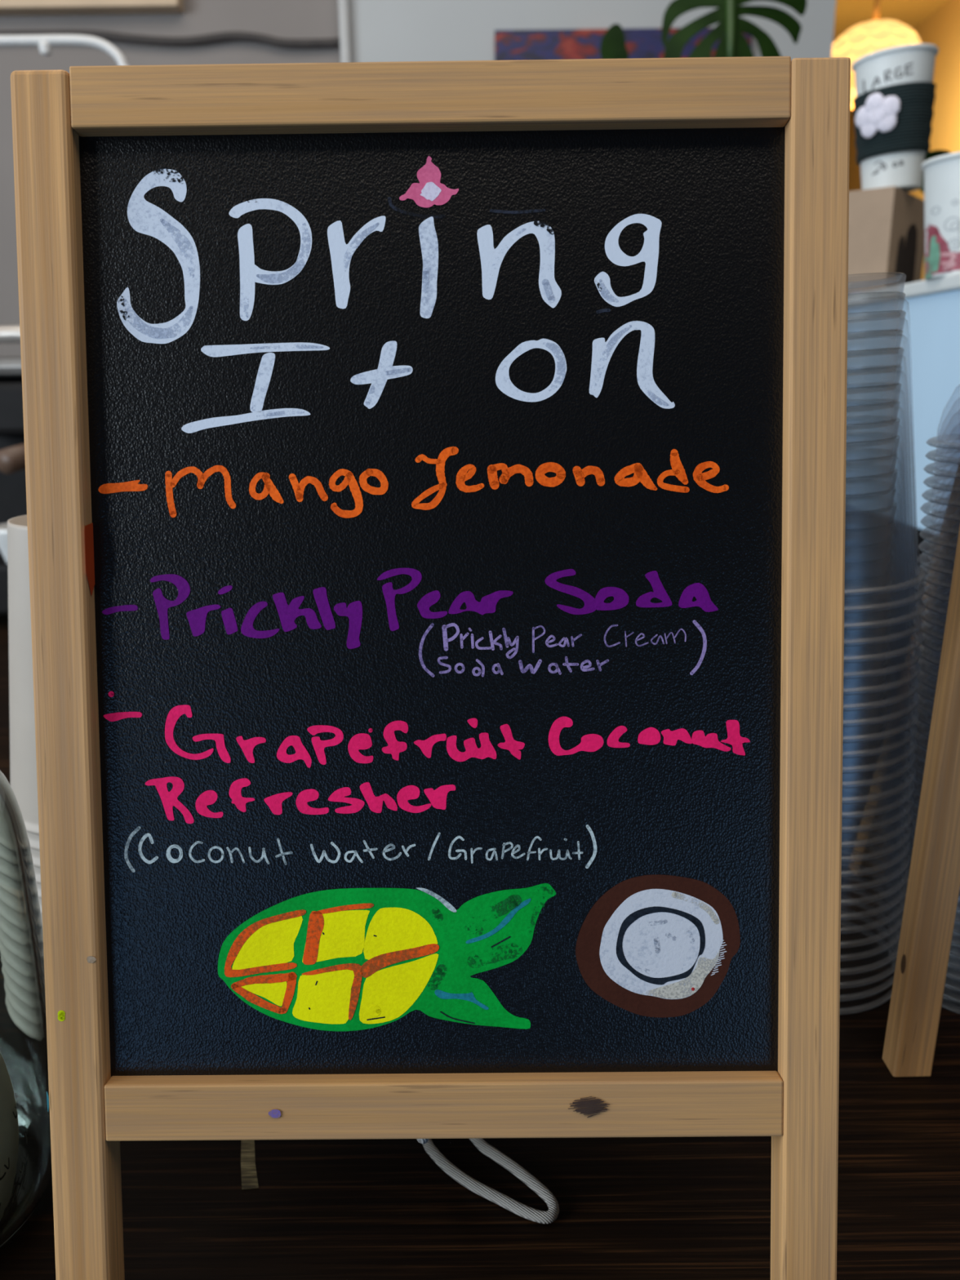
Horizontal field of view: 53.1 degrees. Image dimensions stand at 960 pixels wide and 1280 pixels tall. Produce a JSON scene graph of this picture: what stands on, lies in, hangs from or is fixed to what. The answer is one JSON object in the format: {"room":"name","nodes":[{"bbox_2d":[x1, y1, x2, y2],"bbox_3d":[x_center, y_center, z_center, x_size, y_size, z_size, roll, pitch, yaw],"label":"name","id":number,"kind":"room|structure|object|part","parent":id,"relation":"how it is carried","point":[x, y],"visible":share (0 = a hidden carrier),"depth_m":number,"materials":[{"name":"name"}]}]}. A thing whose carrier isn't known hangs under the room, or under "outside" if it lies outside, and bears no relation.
{"room":"eatery","nodes":[
{"label":"eatery","id":0,"kind":"room"},
{"bbox_2d":[0,0,340,356],"bbox_3d":[-2.157,-1.014,2.514,3.710,3.200,0.120,-1,15,0],"label":"wall","id":1,"kind":"structure","parent":0,"point":[280,19],"depth_m":2.34,"materials":[{"name":"grey paint"}]},
{"bbox_2d":[0,0,183,15],"bbox_3d":[-1.011,-1.717,2.233,0.591,0.450,0.055,-1,15,0],"label":"board","id":2,"kind":"object","parent":1,"relation":"attached to","point":[7,7],"visible":1,"depth_m":2.27,"materials":[{"name":"beige wood"}]},
{"bbox_2d":[0,30,339,47],"bbox_3d":[-0.788,-1.449,2.316,0.902,0.043,0.018,-1,15,0],"label":"cable","id":3,"kind":"object","parent":1,"relation":"attached to","point":[111,36],"visible":0.92,"depth_m":2.31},
{"bbox_2d":[337,0,352,62],"bbox_3d":[-0.316,-1.011,2.422,0.026,3.200,0.070,-1,15,0],"label":"trim","id":4,"kind":"structure","parent":1,"relation":"attached to","point":[344,6],"depth_m":2.27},
{"bbox_2d":[350,0,835,62],"bbox_3d":[0.274,-1.038,2.495,1.154,3.200,0.160,-1,15,0],"label":"wall","id":5,"kind":"structure","parent":0,"point":[382,30],"depth_m":2.29,"materials":[{"name":"white paint"}]},
{"bbox_2d":[494,27,751,60],"bbox_3d":[0.342,-1.207,2.349,0.609,0.500,0.028,-1,15,0],"label":"canvas painting","id":6,"kind":"object","parent":5,"relation":"attached to","point":[521,44],"visible":0.14,"depth_m":2.28},
{"bbox_2d":[832,0,949,43],"bbox_3d":[1.036,-2.172,3.378,1.196,0.100,2.140,-1,15,0],"label":"ceiling","id":7,"kind":"structure","parent":0,"point":[849,14],"depth_m":3.15,"materials":[{"name":"paint"}]},
{"bbox_2d":[831,0,921,109],"bbox_3d":[1.163,-1.783,2.832,0.277,0.363,0.277,-1,15,0],"label":"pendant lamp","id":8,"kind":"object","parent":7,"relation":"hanging from","point":[863,39],"visible":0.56,"depth_m":2.75,"materials":[{"name":"yellow"}]},
{"bbox_3d":[1.164,-1.706,2.853,0.244,0.202,0.244,-1,15,0],"label":"lamp shade","id":9,"kind":"part","parent":8,"relation":"part of","materials":[{"name":"yellow"}]},
{"bbox_3d":[1.162,-1.878,2.806,0.018,0.166,0.017,-1,15,0],"label":"lamp cord","id":10,"kind":"part","parent":8,"relation":"part of","materials":[{"name":"orange"}]},
{"bbox_2d":[848,0,959,280],"bbox_3d":[1.578,-1.022,3.696,0.140,2.500,2.140,-1,15,0],"label":"wall","id":11,"kind":"structure","parent":0,"point":[941,28],"depth_m":3.11,"materials":[{"name":"orange paint"}]},
{"bbox_3d":[0.012,1.018,1.162,8.000,0.050,8.700,-1,15,0],"label":"floor","id":12,"kind":"structure","parent":0,"visible":0},
{"bbox_2d":[0,34,128,65],"bbox_3d":[-0.854,-0.166,1.922,0.536,1.849,0.022,-1,15,0],"label":"tube rack","id":13,"kind":"object","parent":12,"relation":"on","point":[44,42],"visible":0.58,"depth_m":1.67,"materials":[{"name":"white metal"}]},
{"bbox_2d":[0,614,959,1279],"bbox_3d":[-0.094,0.529,1.115,3.200,0.921,1.630,-1,15,0],"label":"countertop","id":14,"kind":"structure","parent":12,"relation":"on","point":[694,1207],"depth_m":0.42,"materials":[{"name":"brown wood"}]},
{"bbox_2d":[0,325,26,614],"bbox_3d":[-0.853,-0.271,1.529,0.508,0.420,0.462,-1,15,0],"label":"espresso machine","id":15,"kind":"object","parent":14,"relation":"on","point":[13,504],"visible":0.04,"depth_m":1.37,"materials":[{"name":"black plastic"}]},
{"bbox_2d":[0,523,7,564],"bbox_3d":[-0.655,-0.137,1.371,0.076,0.052,0.076,-1,15,0],"label":"espresso cup","id":16,"kind":"object","parent":15,"relation":"on","point":[3,527],"visible":0.09,"depth_m":1.34,"materials":[{"name":"white ceramic"}]},
{"bbox_2d":[0,551,8,614],"bbox_3d":[-0.849,-0.090,1.445,0.490,0.075,0.160,-1,15,0],"label":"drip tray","id":17,"kind":"object","parent":15,"relation":"on","point":[3,566],"depth_m":1.37,"materials":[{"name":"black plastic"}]},
{"bbox_2d":[0,325,22,377],"bbox_3d":[-0.855,-0.453,1.528,0.508,0.069,0.367,-1,15,0],"label":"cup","id":18,"kind":"object","parent":15,"relation":"on","point":[10,366],"depth_m":1.36,"materials":[{"name":"metal"}]},
{"bbox_2d":[0,769,52,1249],"bbox_3d":[-0.247,0.131,0.383,0.134,0.241,0.134,-1,15,0],"label":"glass jar","id":19,"kind":"object","parent":14,"relation":"on","point":[25,1150],"visible":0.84,"depth_m":0.38,"materials":[{"name":"clear glass"}]},
{"bbox_3d":[-0.106,0.238,0.439,0.007,0.001,0.034,-5,16,-16],"label":"tape strip","id":20,"kind":"part","parent":14,"relation":"part of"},
{"bbox_2d":[10,56,850,1279],"bbox_3d":[-0.015,0.018,0.392,0.285,0.448,0.209,-1,15,0],"label":"chalkboard sign","id":21,"kind":"object","parent":14,"relation":"on","point":[435,471],"visible":1,"depth_m":0.34,"materials":[{"name":"brown wood"}]},
{"bbox_2d":[46,1091,48,1111],"bbox_3d":[-0.156,0.166,0.346,0.001,0.008,0.001,-1,3,1],"label":"paint spot","id":22,"kind":"object","parent":21,"relation":"attached to","point":[47,1098],"depth_m":0.35,"materials":[{"name":"blue paint"}]},
{"bbox_2d":[57,1010,65,1021],"bbox_3d":[-0.150,0.135,0.344,0.003,0.004,0.001,-1,3,0],"label":"paint spot","id":23,"kind":"object","parent":21,"relation":"attached to","point":[61,1014],"depth_m":0.34,"materials":[{"name":"yellow paint"}]},
{"bbox_3d":[-0.147,0.034,0.346,0.020,0.457,0.016,-1,3,0],"label":"leg","id":24,"kind":"part","parent":21,"relation":"part of","materials":[{"name":"brown wood"}]},
{"bbox_2d":[84,522,94,595],"bbox_3d":[-0.137,-0.028,0.339,0.001,0.026,0.007,-1,3,0],"label":"paint smudge","id":25,"kind":"object","parent":21,"relation":"attached to","point":[88,528],"depth_m":0.34,"materials":[{"name":"red paint"}]},
{"bbox_2d":[86,955,96,963],"bbox_3d":[-0.139,0.114,0.343,0.003,0.003,0.001,-1,3,0],"label":"paint spot","id":26,"kind":"object","parent":21,"relation":"attached to","point":[91,959],"depth_m":0.34,"materials":[{"name":"grey paint"}]},
{"bbox_2d":[268,1109,280,1118],"bbox_3d":[-0.074,0.171,0.346,0.004,0.003,0.001,-1,4,0],"label":"paint spot","id":27,"kind":"object","parent":21,"relation":"on","point":[275,1113],"depth_m":0.35,"materials":[{"name":"purple paint"}]},
{"bbox_2d":[217,883,555,1031],"bbox_3d":[-0.034,0.116,0.350,0.123,0.054,0.002,-1,5,0],"label":"painting","id":28,"kind":"object","parent":21,"relation":"attached to","point":[345,959],"depth_m":0.35},
{"bbox_2d":[399,155,458,207],"bbox_3d":[-0.018,-0.159,0.334,0.021,0.018,0.001,-1,1,0],"label":"flower painting","id":29,"kind":"object","parent":21,"relation":"on","point":[429,191],"depth_m":0.33},
{"bbox_3d":[-0.017,-0.186,0.333,0.245,0.020,0.015,-1,3,0],"label":"rail","id":30,"kind":"part","parent":21,"relation":"part of","materials":[{"name":"brown wood"}]},
{"bbox_3d":[-0.015,-0.009,0.344,0.249,0.340,0.004,-1,3,0],"label":"chalkboard panel","id":31,"kind":"part","parent":21,"relation":"part of","materials":[{"name":"black paint"}]},
{"bbox_3d":[-0.013,0.169,0.354,0.245,0.021,0.015,-1,3,0],"label":"rail","id":32,"kind":"part","parent":21,"relation":"part of","materials":[{"name":"brown wood"}]},
{"bbox_3d":[-0.009,0.190,0.450,0.060,0.086,0.155,-4,16,-12],"label":"cord","id":33,"kind":"part","parent":21,"relation":"part of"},
{"bbox_2d":[575,874,740,1017],"bbox_3d":[0.065,0.111,0.349,0.060,0.053,0.001,-1,3,0],"label":"painting","id":34,"kind":"object","parent":21,"relation":"attached to","point":[653,945],"depth_m":0.35},
{"bbox_3d":[0.118,0.031,0.345,0.020,0.457,0.016,-1,3,0],"label":"leg","id":35,"kind":"part","parent":21,"relation":"part of","materials":[{"name":"brown wood"}]},
{"bbox_2d":[844,272,959,666],"bbox_3d":[0.707,-0.145,0.965,0.426,0.441,0.792,-1,15,-1],"label":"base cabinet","id":36,"kind":"object","parent":14,"relation":"on","point":[903,453],"visible":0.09,"depth_m":1.15,"materials":[{"name":"paint"}]},
{"bbox_2d":[848,186,924,295],"bbox_3d":[0.528,-0.529,1.304,0.100,0.128,0.165,11,19,36],"label":"cardboard box","id":37,"kind":"object","parent":36,"relation":"on","point":[886,239],"visible":0.52,"depth_m":1.23,"materials":[{"name":"brown cardboard"}]},
{"bbox_2d":[851,43,938,192],"bbox_3d":[0.523,-0.659,1.230,0.100,0.163,0.100,4,16,15],"label":"paper cup","id":38,"kind":"object","parent":37,"relation":"on","point":[910,63],"visible":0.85,"depth_m":1.20,"materials":[{"name":"white paper"}]},
{"bbox_2d":[853,81,936,165],"bbox_3d":[0.526,-0.658,1.230,0.099,0.082,0.097,-5,16,-16],"label":"cup sleeve","id":39,"kind":"object","parent":38,"relation":"attached to","point":[897,117],"visible":0.99,"depth_m":1.19,"materials":[{"name":"black cardboard"}]},
{"bbox_2d":[920,151,959,279],"bbox_3d":[0.518,-0.446,1.016,0.106,0.120,0.106,5,16,19],"label":"paper cup","id":40,"kind":"object","parent":36,"relation":"on","point":[941,173],"visible":0.99,"depth_m":1.00,"materials":[{"name":"white paper"}]},
{"bbox_2d":[848,460,959,1076],"bbox_3d":[0.273,-0.028,0.529,0.134,0.455,0.215,-1,15,0],"label":"wooden leg","id":41,"kind":"object","parent":14,"relation":"on","point":[929,685],"visible":1,"depth_m":0.48,"materials":[{"name":"brown wood"}]},
{"bbox_3d":[0.274,-0.020,0.568,0.020,0.444,0.014,-1,32,0],"label":"leg","id":42,"kind":"part","parent":41,"relation":"part of","materials":[{"name":"brown wood"}]},
{"bbox_3d":[0.237,-0.006,0.462,0.020,0.460,0.014,4,8,-1],"label":"leg","id":43,"kind":"part","parent":41,"relation":"part of","materials":[{"name":"brown wood"}]},
{"bbox_2d":[600,0,807,58],"bbox_3d":[0.428,-0.239,1.927,0.381,1.957,0.316,-1,15,0],"label":"monstera plant","id":44,"kind":"object","parent":12,"relation":"on","point":[733,43],"visible":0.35,"depth_m":1.68,"materials":[{"name":"green plant"}]},
{"bbox_3d":[-0.215,0.079,0.539,0.094,0.160,0.094,1,15,0],"label":"paper cup","id":45,"kind":"object","parent":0,"visible":0},
{"bbox_3d":[-0.215,0.069,0.537,0.094,0.160,0.094,1,15,0],"label":"paper cup","id":46,"kind":"object","parent":45,"relation":"on","visible":0},
{"bbox_2d":[38,897,42,915],"bbox_3d":[-0.215,0.060,0.534,0.094,0.160,0.094,1,15,0],"label":"paper cup","id":47,"kind":"object","parent":46,"relation":"on","point":[40,900],"visible":0.02,"depth_m":0.52,"materials":[{"name":"white paper"}]},
{"bbox_2d":[36,883,41,898],"bbox_3d":[-0.215,0.051,0.532,0.094,0.160,0.094,1,15,0],"label":"paper cup","id":48,"kind":"object","parent":47,"relation":"on","point":[38,886],"visible":0.04,"depth_m":0.51,"materials":[{"name":"white paper"}]},
{"bbox_2d":[33,866,40,884],"bbox_3d":[-0.215,0.042,0.529,0.094,0.160,0.094,1,15,0],"label":"paper cup","id":49,"kind":"object","parent":48,"relation":"on","point":[37,871],"visible":0.09,"depth_m":0.51,"materials":[{"name":"white paper"}]},
{"bbox_2d":[31,848,39,867],"bbox_3d":[-0.215,0.032,0.526,0.094,0.160,0.094,1,15,0],"label":"paper cup","id":50,"kind":"object","parent":49,"relation":"on","point":[35,854],"visible":0.06,"depth_m":0.51,"materials":[{"name":"white paper"}]},
{"bbox_2d":[26,831,39,850],"bbox_3d":[-0.215,0.023,0.525,0.094,0.160,0.094,1,15,0],"label":"paper cup","id":51,"kind":"object","parent":50,"relation":"on","point":[33,839],"visible":0.07,"depth_m":0.51,"materials":[{"name":"white paper"}]},
{"bbox_2d":[7,515,39,835],"bbox_3d":[-0.214,0.014,0.521,0.094,0.160,0.094,1,15,0],"label":"paper cup","id":52,"kind":"object","parent":51,"relation":"on","point":[23,763],"visible":0.18,"depth_m":0.49,"materials":[{"name":"white paper"}]}
]}

